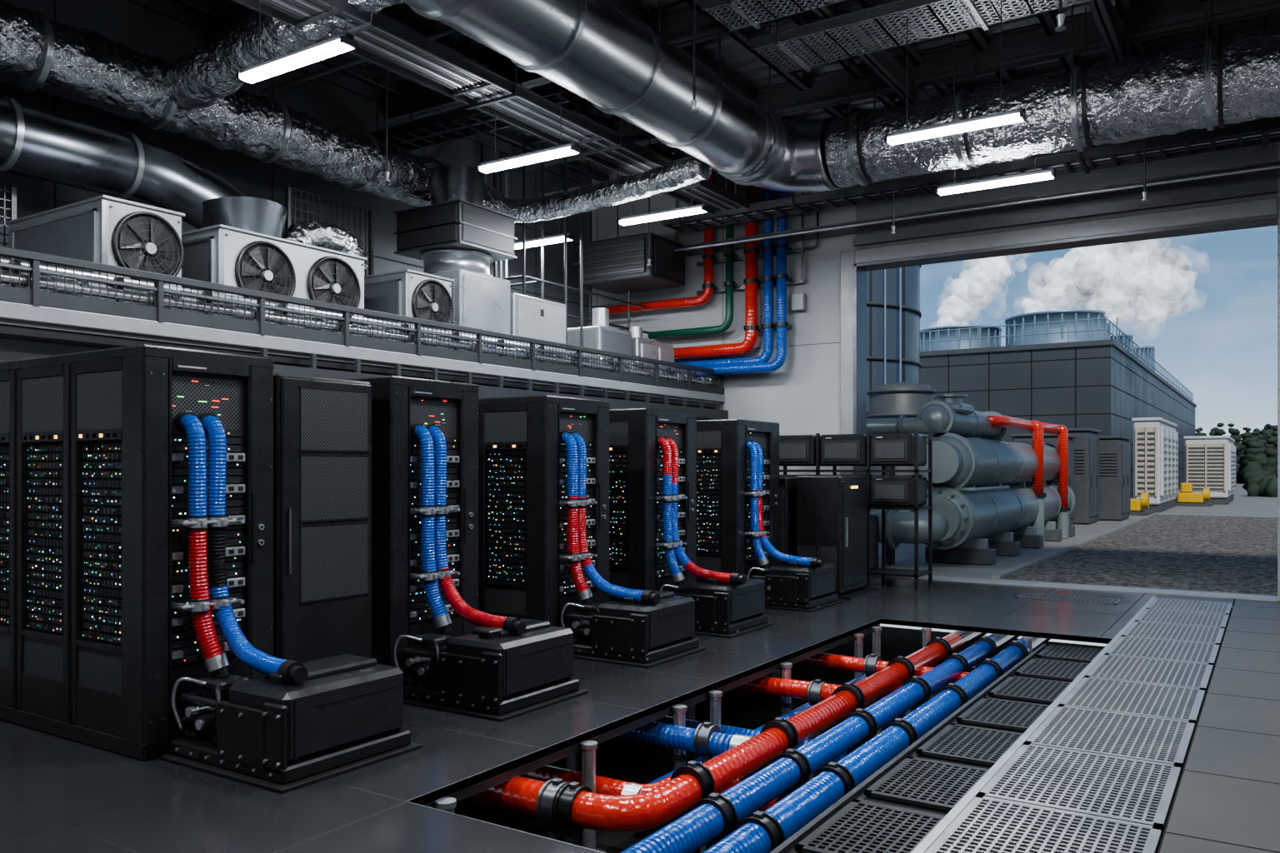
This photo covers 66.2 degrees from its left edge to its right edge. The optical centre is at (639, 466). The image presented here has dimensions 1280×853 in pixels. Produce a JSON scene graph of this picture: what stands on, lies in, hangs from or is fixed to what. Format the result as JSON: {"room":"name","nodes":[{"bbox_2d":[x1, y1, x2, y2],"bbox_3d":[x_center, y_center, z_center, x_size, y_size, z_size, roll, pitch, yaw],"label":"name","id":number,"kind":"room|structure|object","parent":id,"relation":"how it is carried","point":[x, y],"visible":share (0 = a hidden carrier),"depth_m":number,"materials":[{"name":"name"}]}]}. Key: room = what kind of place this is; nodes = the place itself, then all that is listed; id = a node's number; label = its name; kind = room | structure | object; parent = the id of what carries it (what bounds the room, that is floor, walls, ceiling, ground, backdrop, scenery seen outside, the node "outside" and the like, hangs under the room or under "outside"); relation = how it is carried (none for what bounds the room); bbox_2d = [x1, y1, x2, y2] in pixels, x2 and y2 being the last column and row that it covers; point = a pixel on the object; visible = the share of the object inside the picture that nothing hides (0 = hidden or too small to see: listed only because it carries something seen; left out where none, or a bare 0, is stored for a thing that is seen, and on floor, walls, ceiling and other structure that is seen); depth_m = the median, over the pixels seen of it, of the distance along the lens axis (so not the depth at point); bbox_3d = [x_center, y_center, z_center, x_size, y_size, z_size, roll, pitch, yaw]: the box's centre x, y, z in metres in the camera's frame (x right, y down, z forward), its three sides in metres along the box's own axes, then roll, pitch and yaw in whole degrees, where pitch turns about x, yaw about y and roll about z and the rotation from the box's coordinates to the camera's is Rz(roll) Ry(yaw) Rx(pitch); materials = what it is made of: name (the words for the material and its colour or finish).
{"room":"data center","nodes":[
{"label":"data center","id":0,"kind":"room"},
{"bbox_2d":[0,0,591,328],"bbox_3d":[-5.669,-1.695,9.325,0.250,6.500,17.500,0,0,33],"label":"wall","id":1,"kind":"structure","parent":0,"point":[170,30],"depth_m":11.52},
{"bbox_2d":[0,338,699,420],"bbox_3d":[-4.681,0.315,8.680,2.090,2.480,17.490,0,0,33],"label":"wall","id":2,"kind":"structure","parent":0,"point":[10,349],"depth_m":7.15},
{"bbox_2d":[0,300,728,419],"bbox_3d":[-4.471,-0.917,8.544,2.590,0.385,17.490,0,0,33],"label":"mezzanine ledge","id":3,"kind":"object","parent":2,"relation":"on","point":[21,322],"visible":0.52,"depth_m":8.88,"materials":[{"name":"grey paint"}]},
{"bbox_2d":[0,180,16,259],"bbox_3d":[-5.711,-1.700,8.101,0.050,1.510,1.040,0,0,33],"label":"cage","id":4,"kind":"object","parent":3,"relation":"on","point":[12,187],"visible":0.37,"depth_m":8.49,"materials":[{"name":"metal"}]},
{"bbox_2d":[6,195,184,287],"bbox_3d":[-4.575,-1.627,8.254,1.570,1.075,0.690,0,0,33],"label":"condenser unit","id":5,"kind":"object","parent":3,"relation":"on","point":[104,229],"visible":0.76,"depth_m":7.84,"materials":[{"name":"paint"}]},
{"bbox_2d":[181,224,367,317],"bbox_3d":[-3.651,-1.617,9.407,1.270,1.055,1.630,0,0,33],"label":"condenser unit","id":6,"kind":"object","parent":3,"relation":"on","point":[220,254],"visible":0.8,"depth_m":8.83,"materials":[{"name":"paint"}]},
{"bbox_2d":[0,96,369,269],"bbox_3d":[-5.558,-2.492,7.366,1.036,1.056,8.362,0,0,37],"label":"duct","id":7,"kind":"object","parent":6,"relation":"attached to","point":[35,142],"visible":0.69,"depth_m":8.78,"materials":[{"name":"metal"}]},
{"bbox_2d":[285,186,374,275],"bbox_3d":[-3.462,-2.047,11.024,0.050,1.915,1.190,0,0,33],"label":"cage","id":8,"kind":"object","parent":3,"relation":"on","point":[287,190],"visible":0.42,"depth_m":11.16,"materials":[{"name":"metal"}]},
{"bbox_2d":[0,245,724,394],"bbox_3d":[-3.030,-1.290,8.802,0.350,0.370,15.490,0,0,33],"label":"railing","id":9,"kind":"object","parent":3,"relation":"on","point":[33,296],"visible":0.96,"depth_m":8.63,"materials":[{"name":"metal"}]},
{"bbox_2d":[0,258,716,386],"bbox_3d":[-3.055,-1.277,8.795,0.252,0.304,15.450,0,0,33],"label":"cable tray","id":10,"kind":"object","parent":9,"relation":"in","point":[4,271],"visible":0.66,"depth_m":8.47,"materials":[{"name":"metal"}]},
{"bbox_2d":[364,269,454,331],"bbox_3d":[-2.646,-1.607,10.776,1.070,1.035,0.700,0,0,33],"label":"condenser unit","id":11,"kind":"object","parent":3,"relation":"on","point":[407,292],"visible":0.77,"depth_m":10.43,"materials":[{"name":"paint"}]},
{"bbox_2d":[420,248,565,349],"bbox_3d":[-1.875,-1.778,11.968,1.050,1.375,1.940,0,0,33],"label":"air handling unit","id":12,"kind":"object","parent":3,"relation":"on","point":[481,300],"visible":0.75,"depth_m":11.31,"materials":[{"name":"paint"}]},
{"bbox_2d":[394,165,517,261],"bbox_3d":[-2.150,-2.955,11.497,1.040,0.980,0.970,0,0,33],"label":"hood","id":13,"kind":"object","parent":12,"relation":"on","point":[457,217],"visible":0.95,"depth_m":11.21,"materials":[{"name":"metal"}]},
{"bbox_2d":[480,134,649,353],"bbox_3d":[-0.815,-2.768,14.444,1.600,3.355,3.530,0,0,33],"label":"support frame","id":14,"kind":"object","parent":3,"relation":"on","point":[523,277],"visible":0.37,"depth_m":13.47,"materials":[{"name":"metal"}]},
{"bbox_2d":[567,307,674,368],"bbox_3d":[-0.297,-1.643,14.085,0.800,1.105,1.870,0,0,33],"label":"handler","id":15,"kind":"object","parent":3,"relation":"on","point":[599,336],"visible":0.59,"depth_m":13.59,"materials":[{"name":"metal"}]},
{"bbox_2d":[0,576,1279,852],"bbox_3d":[0.523,1.604,5.319,14.900,0.102,17.500,0,0,33],"label":"floor","id":16,"kind":"structure","parent":0,"point":[58,795],"depth_m":5.14,"materials":[{"name":"tile"}]},
{"bbox_2d":[0,344,308,761],"bbox_3d":[-3.152,0.455,5.995,3.554,2.200,0.818,0,0,33],"label":"rack","id":17,"kind":"object","parent":16,"relation":"on","point":[137,482],"visible":0.99,"depth_m":5.48,"materials":[{"name":"black metal"}]},
{"bbox_2d":[160,654,422,794],"bbox_3d":[-1.875,1.305,5.322,1.010,0.500,0.920,0,0,33],"label":"pump","id":18,"kind":"object","parent":16,"relation":"on","point":[270,733],"visible":0.97,"depth_m":5.00,"materials":[{"name":"black metal"}]},
{"bbox_2d":[273,373,371,663],"bbox_3d":[-2.785,0.495,6.768,1.970,2.120,0.740,0,0,33],"label":"tall cabinet","id":19,"kind":"object","parent":16,"relation":"on","point":[322,427],"visible":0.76,"depth_m":6.19,"materials":[{"name":"metal"}]},
{"bbox_2d":[342,375,525,682],"bbox_3d":[-2.196,0.470,7.472,3.554,2.170,0.878,0,0,33],"label":"rack","id":20,"kind":"object","parent":16,"relation":"on","point":[425,432],"visible":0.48,"depth_m":6.78,"materials":[{"name":"black metal"}]},
{"bbox_2d":[393,618,588,721],"bbox_3d":[-1.025,1.305,6.636,1.010,0.500,0.910,0,0,33],"label":"pump","id":21,"kind":"object","parent":16,"relation":"on","point":[490,673],"visible":0.98,"depth_m":6.31,"materials":[{"name":"black metal"}]},
{"bbox_2d":[478,395,659,639],"bbox_3d":[-1.276,0.485,8.896,3.554,2.140,0.928,0,0,33],"label":"rack","id":22,"kind":"object","parent":16,"relation":"on","point":[543,460],"visible":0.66,"depth_m":8.25,"materials":[{"name":"black metal"}]},
{"bbox_2d":[560,590,705,668],"bbox_3d":[-0.070,1.305,8.204,0.910,0.500,0.920,0,0,33],"label":"pump","id":23,"kind":"object","parent":16,"relation":"on","point":[627,632],"visible":0.94,"depth_m":7.87,"materials":[{"name":"black metal"}]},
{"bbox_2d":[609,408,746,601],"bbox_3d":[-0.436,0.500,10.193,3.554,2.110,0.978,0,0,33],"label":"rack","id":24,"kind":"object","parent":16,"relation":"on","point":[652,452],"visible":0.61,"depth_m":9.47,"materials":[{"name":"black metal"}]},
{"bbox_2d":[659,575,774,638],"bbox_3d":[0.747,1.305,9.486,0.889,0.500,0.920,0,0,33],"label":"pump","id":25,"kind":"object","parent":16,"relation":"on","point":[722,610],"visible":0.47,"depth_m":9.12,"materials":[{"name":"black metal"}]},
{"bbox_2d":[696,419,824,582],"bbox_3d":[0.620,0.515,11.826,3.554,2.080,1.108,0,0,33],"label":"rack","id":26,"kind":"object","parent":16,"relation":"on","point":[737,460],"visible":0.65,"depth_m":11.05,"materials":[{"name":"black metal"}]},
{"bbox_2d":[779,476,795,563],"bbox_3d":[1.774,0.845,12.370,0.540,1.420,0.900,0,0,33],"label":"cabinet","id":27,"kind":"object","parent":16,"relation":"on","point":[787,485],"visible":0.17,"depth_m":11.93,"materials":[{"name":"black metal"}]},
{"bbox_2d":[746,561,842,612],"bbox_3d":[1.768,1.305,11.064,0.889,0.500,0.920,0,0,33],"label":"pump","id":28,"kind":"object","parent":16,"relation":"on","point":[790,586],"visible":0.82,"depth_m":10.73,"materials":[{"name":"black metal"}]},
{"bbox_2d":[795,475,881,599],"bbox_3d":[2.407,0.835,12.098,0.800,1.440,1.070,0,0,33],"label":"cabinet","id":29,"kind":"object","parent":16,"relation":"on","point":[831,511],"visible":0.84,"depth_m":11.77,"materials":[{"name":"black metal"}]},
{"bbox_2d":[779,431,932,589],"bbox_3d":[2.776,0.555,13.238,2.120,2.000,0.695,0,0,33],"label":"stand","id":30,"kind":"object","parent":16,"relation":"on","point":[884,492],"visible":0.57,"depth_m":12.79,"materials":[{"name":"black metal"}]},
{"bbox_2d":[770,643,1104,852],"bbox_3d":[2.130,1.755,6.090,0.600,0.200,7.140,0,0,33],"label":"grate","id":31,"kind":"object","parent":16,"relation":"in","point":[895,808],"visible":0.8,"depth_m":5.43,"materials":[{"name":"metal"}]},
{"bbox_2d":[1015,592,1122,604],"bbox_3d":[5.041,1.552,11.567,1.100,0.005,0.500,0,0,33],"label":"floor drain grate","id":32,"kind":"object","parent":16,"relation":"on","point":[1032,596],"visible":1,"depth_m":11.54,"materials":[{"name":"metal"}]},
{"bbox_2d":[170,0,1279,181],"bbox_3d":[0.607,-4.580,5.265,14.700,0.570,17.500,0,0,33],"label":"ceiling","id":33,"kind":"structure","parent":0,"point":[1112,28],"depth_m":11.03,"materials":[{"name":"black metal"}]},
{"bbox_2d":[236,0,358,84],"bbox_3d":[-2.598,-3.935,7.398,1.240,1.820,0.140,0,0,33],"label":"lamp","id":34,"kind":"object","parent":33,"relation":"hanging from","point":[343,42],"visible":1,"depth_m":7.34,"materials":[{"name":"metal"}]},
{"bbox_2d":[231,0,737,205],"bbox_3d":[-1.729,-4.305,10.123,0.450,1.080,11.120,0,0,33],"label":"cable tray","id":35,"kind":"object","parent":33,"relation":"hanging from","point":[232,0],"visible":0.06,"depth_m":10.34,"materials":[{"name":"metal"}]},
{"bbox_2d":[235,0,773,225],"bbox_3d":[-2.401,-4.205,8.163,0.650,1.280,15.100,0,0,33],"label":"cable tray","id":36,"kind":"object","parent":33,"relation":"hanging from","point":[382,41],"visible":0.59,"depth_m":9.43,"materials":[{"name":"metal"}]},
{"bbox_2d":[573,160,1279,265],"bbox_3d":[1.048,-3.649,5.946,14.500,0.752,15.122,0,0,33],"label":"conduit","id":37,"kind":"object","parent":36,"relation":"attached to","point":[1272,165],"visible":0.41,"depth_m":12.45,"materials":[{"name":"metal"}]},
{"bbox_2d":[370,0,652,154],"bbox_3d":[-1.659,-4.405,11.316,3.920,0.880,0.600,0,0,33],"label":"cable tray","id":38,"kind":"object","parent":33,"relation":"hanging from","point":[413,136],"visible":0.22,"depth_m":11.62,"materials":[{"name":"metal"}]},
{"bbox_2d":[476,50,581,174],"bbox_3d":[-1.119,-3.935,9.776,1.240,1.820,0.140,0,0,33],"label":"lamp","id":39,"kind":"object","parent":33,"relation":"hanging from","point":[572,148],"visible":0.93,"depth_m":9.72,"materials":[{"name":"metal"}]},
{"bbox_2d":[510,126,574,249],"bbox_3d":[-1.433,-3.935,13.433,1.240,1.820,0.140,0,0,33],"label":"lamp","id":40,"kind":"object","parent":33,"relation":"hanging from","point":[557,238],"visible":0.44,"depth_m":13.31,"materials":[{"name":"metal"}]},
{"bbox_2d":[400,0,842,192],"bbox_3d":[-1.050,-4.044,7.385,1.255,1.601,11.260,0,0,33],"label":"air duct","id":41,"kind":"object","parent":33,"relation":"hanging from","point":[611,59],"visible":0.97,"depth_m":8.94,"materials":[{"name":"metal"}]},
{"bbox_2d":[0,0,711,223],"bbox_3d":[-3.752,-3.542,7.795,3.547,1.185,11.102,0,0,34],"label":"duct","id":42,"kind":"object","parent":41,"relation":"attached to","point":[198,95],"visible":0.91,"depth_m":8.99,"materials":[{"name":"metal"}]},
{"bbox_2d":[583,145,684,294],"bbox_3d":[-0.120,-3.820,15.168,1.320,2.050,1.060,0,0,33],"label":"handler","id":43,"kind":"object","parent":33,"relation":"hanging from","point":[617,265],"visible":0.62,"depth_m":14.81,"materials":[{"name":"metal"}]},
{"bbox_2d":[616,124,709,225],"bbox_3d":[0.268,-3.935,11.975,1.240,1.820,0.140,0,0,33],"label":"lamp","id":44,"kind":"object","parent":33,"relation":"hanging from","point":[698,208],"visible":0.82,"depth_m":11.92,"materials":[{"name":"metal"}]},
{"bbox_2d":[260,0,1148,265],"bbox_3d":[2.128,-3.595,7.616,14.500,1.380,8.980,0,0,33],"label":"rods","id":45,"kind":"object","parent":33,"relation":"hanging from","point":[1060,18],"visible":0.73,"depth_m":10.24,"materials":[{"name":"metal"}]},
{"bbox_2d":[701,0,844,31],"bbox_3d":[4.618,-4.490,6.660,9.320,0.710,0.600,0,0,33],"label":"cable tray","id":46,"kind":"object","parent":33,"relation":"hanging from","point":[768,12],"visible":1,"depth_m":8.97,"materials":[{"name":"metal"}]},
{"bbox_2d":[750,0,1091,74],"bbox_3d":[5.215,-4.490,7.583,9.320,0.710,0.800,0,0,33],"label":"cable tray","id":47,"kind":"object","parent":33,"relation":"hanging from","point":[975,18],"visible":0.95,"depth_m":9.36,"materials":[{"name":"metal"}]},
{"bbox_2d":[884,0,1026,145],"bbox_3d":[2.832,-3.935,8.887,1.240,1.820,0.140,0,0,33],"label":"lamp","id":48,"kind":"object","parent":33,"relation":"hanging from","point":[1017,115],"visible":1,"depth_m":8.84,"materials":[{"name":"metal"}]},
{"bbox_2d":[661,15,1279,232],"bbox_3d":[5.668,-4.190,11.340,12.400,1.310,0.600,0,0,33],"label":"cable tray","id":49,"kind":"object","parent":33,"relation":"hanging from","point":[1264,132],"visible":0.83,"depth_m":11.90,"materials":[{"name":"metal"}]},
{"bbox_2d":[935,14,1056,195],"bbox_3d":[3.823,-3.935,10.604,1.240,1.820,0.140,0,0,33],"label":"lamp","id":50,"kind":"object","parent":33,"relation":"hanging from","point":[1046,174],"visible":0.78,"depth_m":10.54,"materials":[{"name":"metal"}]},
{"bbox_2d":[825,0,1279,187],"bbox_3d":[6.154,-4.038,8.941,9.180,1.613,0.839,0,0,33],"label":"duct","id":51,"kind":"object","parent":33,"relation":"hanging from","point":[1221,82],"visible":0.97,"depth_m":9.77,"materials":[{"name":"metal"}]},
{"bbox_2d":[454,626,1104,852],"bbox_3d":[0.523,2.280,5.319,14.900,0.050,17.500,0,0,33],"label":"floor","id":52,"kind":"structure","parent":0,"point":[616,758],"depth_m":7.97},
{"bbox_2d":[435,626,1033,852],"bbox_3d":[0.990,1.927,7.191,2.390,0.655,6.390,0,0,33],"label":"support posts","id":53,"kind":"object","parent":52,"relation":"on","point":[679,757],"visible":0.45,"depth_m":6.94,"materials":[{"name":"silver metal"}]},
{"bbox_2d":[465,630,1050,852],"bbox_3d":[1.306,1.923,7.552,2.392,0.663,8.900,0,0,33],"label":"pipes","id":54,"kind":"object","parent":52,"relation":"on","point":[757,813],"visible":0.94,"depth_m":5.73,"materials":[{"name":"plastic"}]},
{"bbox_2d":[910,597,1232,852],"bbox_3d":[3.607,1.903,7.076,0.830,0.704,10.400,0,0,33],"label":"floor grate","id":55,"kind":"object","parent":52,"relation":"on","point":[1099,771],"visible":0.99,"depth_m":5.31,"materials":[{"name":"metal"}]},
{"bbox_2d":[591,116,1279,474],"bbox_3d":[5.357,-1.695,12.792,14.900,6.500,0.300,0,0,33],"label":"wall","id":56,"kind":"structure","parent":0,"point":[802,396],"depth_m":14.41,"materials":[{"name":"grey paint"}]},
{"bbox_2d":[603,168,819,375],"bbox_3d":[0.935,-3.071,15.235,3.820,3.361,0.400,0,0,33],"label":"pipes","id":57,"kind":"object","parent":56,"relation":"attached to","point":[759,364],"visible":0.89,"depth_m":14.67,"materials":[{"name":"metal"}]},
{"bbox_2d":[840,180,1279,602],"bbox_3d":[5.320,-0.845,12.780,5.590,4.840,0.480,0,0,33],"label":"frame","id":58,"kind":"object","parent":56,"relation":"attached to","point":[854,265],"visible":0.85,"depth_m":12.76,"materials":[{"name":"metal"}]},
{"label":"outside","id":59,"kind":"structure","parent":0,"visible":0},
{"bbox_2d":[936,256,1010,327],"bbox_3d":[15.962,-8.487,45.617,4.901,5.492,2.893,0,0,33],"label":"steam plume","id":60,"kind":"object","parent":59,"point":[974,292],"visible":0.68,"depth_m":45.37,"materials":[{"name":"white"}]},
{"bbox_2d":[1020,239,1194,325],"bbox_3d":[20.141,-8.163,42.379,7.702,5.756,3.774,0,0,28],"label":"steam plume","id":61,"kind":"object","parent":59,"point":[1114,277],"visible":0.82,"depth_m":41.59,"materials":[{"name":"white"}]},
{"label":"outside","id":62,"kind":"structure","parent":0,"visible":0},
{"bbox_2d":[878,483,1277,596],"bbox_3d":[112.383,1.590,173.717,120.000,0.130,386.200,0,0,33],"label":"ground","id":63,"kind":"structure","parent":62,"point":[1232,547],"depth_m":17.19,"materials":[{"name":"concrete"}]},
{"bbox_2d":[866,265,921,419],"bbox_3d":[5.418,-3.345,29.843,6.179,9.800,6.100,0,0,33],"label":"silo","id":64,"kind":"object","parent":63,"relation":"on","point":[893,313],"visible":0.18,"depth_m":27.32,"materials":[{"name":"metal"}]},
{"bbox_2d":[866,382,935,512],"bbox_3d":[6.645,-0.295,25.000,1.700,3.700,1.700,0,0,33],"label":"storage tank","id":65,"kind":"object","parent":63,"relation":"on","point":[892,400],"visible":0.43,"depth_m":24.30,"materials":[{"name":"grey metal"}]},
{"bbox_2d":[866,394,1075,565],"bbox_3d":[4.798,0.200,20.047,6.302,2.730,9.925,0,0,33],"label":"industrial chiller","id":66,"kind":"object","parent":63,"relation":"on","point":[992,497],"visible":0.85,"depth_m":15.95,"materials":[{"name":"paint"}]},
{"bbox_2d":[1010,433,1075,524],"bbox_3d":[10.484,0.365,25.494,1.210,2.380,2.300,0,0,33],"label":"tall cabinet","id":67,"kind":"object","parent":63,"relation":"on","point":[1047,437],"visible":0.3,"depth_m":25.28,"materials":[{"name":"metal"}]},
{"bbox_2d":[920,317,1196,498],"bbox_3d":[23.526,-2.207,65.248,20.824,7.524,49.324,0,0,33],"label":"building","id":68,"kind":"structure","parent":63,"relation":"on","point":[1100,385],"depth_m":41.23,"materials":[{"name":"metal"}]},
{"bbox_2d":[920,325,1001,351],"bbox_3d":[15.034,-5.720,46.252,3.744,1.350,3.744,0,0,33],"label":"cooling tower","id":69,"kind":"structure","parent":68,"relation":"on","point":[987,332],"depth_m":44.69,"materials":[{"name":"metal"}]},
{"bbox_2d":[1005,310,1110,346],"bbox_3d":[18.457,-5.820,43.442,4.368,1.550,4.368,0,0,33],"label":"cooling tower","id":70,"kind":"structure","parent":68,"relation":"on","point":[1057,315],"depth_m":41.63,"materials":[{"name":"metal"}]},
{"bbox_2d":[1110,334,1132,354],"bbox_3d":[24.832,-5.945,51.824,2.080,1.800,2.080,0,0,33],"label":"cooling tower","id":71,"kind":"structure","parent":68,"relation":"on","point":[1127,335],"depth_m":50.86,"materials":[{"name":"metal"}]},
{"bbox_2d":[1132,345,1154,370],"bbox_3d":[29.972,-6.095,59.217,1.880,2.100,1.880,0,0,33],"label":"cooling tower","id":72,"kind":"structure","parent":68,"relation":"on","point":[1150,351],"depth_m":58.34,"materials":[{"name":"metal"}]},
{"bbox_2d":[1067,428,1100,524],"bbox_3d":[12.040,0.265,27.346,1.210,2.580,1.900,0,0,33],"label":"tall cabinet","id":73,"kind":"object","parent":63,"relation":"on","point":[1087,440],"visible":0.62,"depth_m":26.43,"materials":[{"name":"metal"}]},
{"bbox_2d":[1098,435,1131,520],"bbox_3d":[13.775,0.340,29.201,1.310,2.430,2.100,0,0,33],"label":"tall cabinet","id":74,"kind":"object","parent":63,"relation":"on","point":[1114,451],"visible":0.67,"depth_m":28.23,"materials":[{"name":"metal"}]},
{"bbox_2d":[1130,493,1154,515],"bbox_3d":[16.006,1.105,32.105,1.300,0.900,1.300,0,0,33],"label":"pump","id":75,"kind":"object","parent":63,"relation":"on","point":[1137,505],"visible":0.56,"depth_m":31.57,"materials":[{"name":"paint"}]},
{"bbox_2d":[1131,417,1178,512],"bbox_3d":[19.046,-0.055,36.188,0.970,3.220,6.640,0,0,33],"label":"hvac unit","id":76,"kind":"object","parent":63,"relation":"on","point":[1155,439],"visible":1,"depth_m":33.53,"materials":[{"name":"white paint"}]},
{"bbox_2d":[1175,482,1213,506],"bbox_3d":[22.161,1.105,39.319,1.300,0.900,1.300,0,0,33],"label":"pump","id":77,"kind":"object","parent":63,"relation":"on","point":[1186,497],"visible":0.98,"depth_m":38.95,"materials":[{"name":"paint"}]},
{"bbox_2d":[1183,435,1236,504],"bbox_3d":[25.413,0.145,43.682,1.720,2.820,7.140,0,0,33],"label":"hvac unit","id":78,"kind":"object","parent":63,"relation":"on","point":[1210,461],"visible":0.94,"depth_m":40.71,"materials":[{"name":"white paint"}]},
{"bbox_2d":[1195,423,1277,483],"bbox_3d":[76.355,-0.957,86.803,52.485,6.458,23.130,0,0,33],"label":"trees","id":79,"kind":"object","parent":63,"relation":"on","point":[1257,452],"visible":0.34,"depth_m":90.37,"materials":[{"name":"green plant"}]},
{"bbox_2d":[1242,474,1277,497],"bbox_3d":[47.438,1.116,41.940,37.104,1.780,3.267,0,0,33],"label":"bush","id":80,"kind":"object","parent":63,"relation":"on","point":[1262,485],"visible":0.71,"depth_m":51.15,"materials":[{"name":"green plant"}]}
]}

